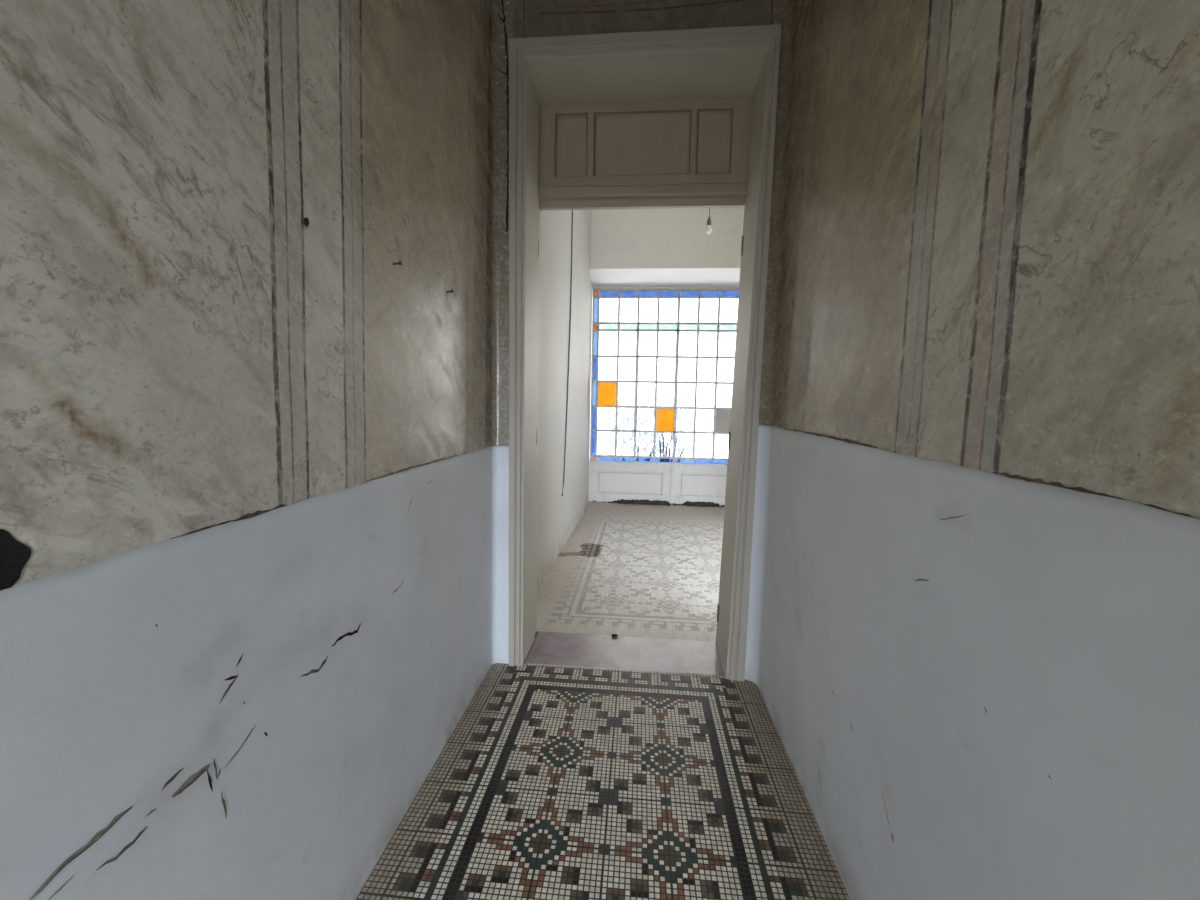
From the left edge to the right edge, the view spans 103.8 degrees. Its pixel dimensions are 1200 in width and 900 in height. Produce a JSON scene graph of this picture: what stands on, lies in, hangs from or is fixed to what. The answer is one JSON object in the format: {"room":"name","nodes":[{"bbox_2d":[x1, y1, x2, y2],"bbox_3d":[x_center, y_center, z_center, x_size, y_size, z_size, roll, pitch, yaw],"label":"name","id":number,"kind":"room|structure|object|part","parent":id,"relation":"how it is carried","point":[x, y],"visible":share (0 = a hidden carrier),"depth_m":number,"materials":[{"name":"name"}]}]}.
{"room":"hallway","nodes":[
{"label":"hallway","id":0,"kind":"room"},
{"bbox_2d":[0,0,592,899],"bbox_3d":[-0.762,-0.814,2.036,0.505,4.350,11.250,2,5,5],"label":"wall","id":1,"kind":"structure","parent":0,"point":[254,459],"depth_m":0.98,"materials":[{"name":"paint"}]},
{"bbox_2d":[562,210,572,495],"bbox_3d":[-0.327,-1.372,4.753,0.025,3.674,0.295,2,5,11],"label":"cable","id":2,"kind":"object","parent":1,"relation":"attached to","point":[572,210],"visible":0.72,"depth_m":4.85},
{"bbox_2d":[356,501,849,899],"bbox_3d":[0.837,1.225,2.949,2.954,0.001,9.068,2,5,5],"label":"floor","id":3,"kind":"structure","parent":0,"point":[552,782],"depth_m":1.88,"materials":[{"name":"tile"}]},
{"bbox_2d":[593,499,724,506],"bbox_3d":[1.025,0.823,7.345,2.296,0.072,0.108,2,5,5],"label":"rubble","id":4,"kind":"object","parent":3,"relation":"on","point":[623,501],"visible":0.98,"depth_m":7.33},
{"bbox_2d":[498,0,773,231],"bbox_3d":[0.813,-0.830,2.611,3.450,4.350,0.404,2,5,5],"label":"wall","id":5,"kind":"structure","parent":0,"point":[531,18],"depth_m":2.36,"materials":[{"name":"paint"}]},
{"bbox_2d":[524,631,724,676],"bbox_3d":[0.156,1.258,2.839,1.205,0.084,0.392,2,5,5],"label":"threshold","id":6,"kind":"object","parent":5,"relation":"attached to","point":[691,657],"depth_m":2.81,"materials":[{"name":"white stone"}]},
{"bbox_2d":[509,24,780,680],"bbox_3d":[0.192,-0.438,2.682,1.346,3.331,0.433,2,5,5],"label":"door frame","id":7,"kind":"structure","parent":5,"relation":"in","point":[681,118],"depth_m":2.59,"materials":[{"name":"grey paint"}]},
{"bbox_3d":[-0.166,-1.794,2.793,0.207,0.366,0.037,2,5,5],"label":"sunk panel","id":8,"kind":"part","parent":7,"relation":"part of","materials":[{"name":"paint"}]},
{"bbox_3d":[0.245,-1.782,2.759,0.575,0.366,0.037,2,5,5],"label":"sunk panel","id":9,"kind":"part","parent":7,"relation":"part of","materials":[{"name":"paint"}]},
{"bbox_3d":[0.246,-1.463,2.794,1.230,0.047,0.030,2,5,5],"label":"head rail","id":10,"kind":"part","parent":7,"relation":"part of","materials":[{"name":"paint"}]},
{"bbox_3d":[0.242,-1.514,2.735,1.230,0.070,0.045,2,5,5],"label":"moulding","id":11,"kind":"part","parent":7,"relation":"part of","materials":[{"name":"paint"}]},
{"bbox_3d":[0.657,-1.771,2.726,0.212,0.366,0.037,2,5,5],"label":"sunk panel","id":12,"kind":"part","parent":7,"relation":"part of","materials":[{"name":"paint"}]},
{"bbox_2d":[597,452,727,457],"bbox_3d":[1.469,0.588,12.008,13.000,0.180,8.800,2,5,5],"label":"floor","id":13,"kind":"structure","parent":0,"point":[598,453],"depth_m":15.93,"materials":[{"name":"concrete"}]},
{"bbox_2d":[659,433,684,456],"bbox_3d":[1.192,0.212,7.824,0.458,1.258,0.209,2,5,5],"label":"spiky plant","id":14,"kind":"object","parent":13,"relation":"on","point":[661,454],"visible":0.14,"depth_m":7.86,"materials":[{"name":"green plant"}]},
{"bbox_2d":[590,207,743,286],"bbox_3d":[1.251,-2.893,6.730,2.960,0.910,1.150,2,5,5],"label":"wall","id":15,"kind":"structure","parent":0,"point":[670,247],"depth_m":6.22,"materials":[{"name":"grey paint"}]},
{"bbox_2d":[588,287,738,505],"bbox_3d":[1.250,-0.817,7.279,2.840,3.360,0.100,2,5,5],"label":"window","id":16,"kind":"structure","parent":15,"relation":"in","point":[677,480],"depth_m":7.34,"materials":[{"name":"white glass"}]},
{"bbox_3d":[1.183,-1.490,7.229,2.608,1.673,0.006,2,5,5],"label":"pale blue border glass","id":17,"kind":"part","parent":16,"relation":"part of","materials":[{"name":"blue glass"}]},
{"bbox_3d":[0.110,-0.879,7.369,0.315,0.390,0.006,2,5,5],"label":"amber pane","id":18,"kind":"part","parent":16,"relation":"part of","materials":[{"name":"orange glass"}]},
{"bbox_3d":[0.476,0.520,7.460,1.050,0.385,0.044,2,5,5],"label":"apron panel","id":19,"kind":"part","parent":16,"relation":"part of","materials":[{"name":"white paint"}]},
{"bbox_3d":[0.875,-1.061,7.275,0.662,1.583,0.070,2,5,5],"label":"vent sash","id":20,"kind":"part","parent":16,"relation":"part of","materials":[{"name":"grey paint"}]},
{"bbox_3d":[1.012,-0.472,7.327,0.305,0.378,0.006,2,5,5],"label":"amber pane","id":21,"kind":"part","parent":16,"relation":"part of","materials":[{"name":"orange glass"}]},
{"bbox_3d":[1.771,0.555,7.354,1.060,0.385,0.044,2,5,5],"label":"apron panel","id":22,"kind":"part","parent":16,"relation":"part of","materials":[{"name":"white paint"}]},
{"bbox_3d":[1.921,-0.448,7.253,0.305,0.378,0.006,2,5,5],"label":"beige pane","id":23,"kind":"part","parent":16,"relation":"part of","materials":[{"name":"beige glass"}]},
{"bbox_2d":[744,0,1199,899],"bbox_3d":[0.786,-0.565,-0.551,0.429,4.350,6.328,2,5,5],"label":"wall","id":24,"kind":"structure","parent":0,"point":[973,639],"depth_m":0.92,"materials":[{"name":"paint"}]},
{"bbox_3d":[1.062,-3.296,4.839,3.550,0.200,5.072,2,5,5],"label":"ceiling","id":25,"kind":"structure","parent":0,"visible":0},
{"bbox_2d":[706,208,711,233],"bbox_3d":[1.039,-2.601,4.401,0.100,1.114,0.100,2,5,5],"label":"hanging light bulb","id":26,"kind":"object","parent":25,"relation":"hanging from","point":[708,229],"visible":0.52,"depth_m":4.43,"materials":[{"name":"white glass"}]},
{"bbox_2d":[707,216,710,225],"bbox_3d":[1.030,-2.159,4.438,0.042,0.080,0.042,2,5,5],"label":"socket","id":27,"kind":"object","parent":26,"relation":"attached to","point":[709,218],"depth_m":4.42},
{"bbox_3d":[1.028,-2.084,4.444,0.060,0.077,0.060,2,5,5],"label":"bulb","id":28,"kind":"part","parent":26,"relation":"part of","materials":[{"name":"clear glass"}]}
]}

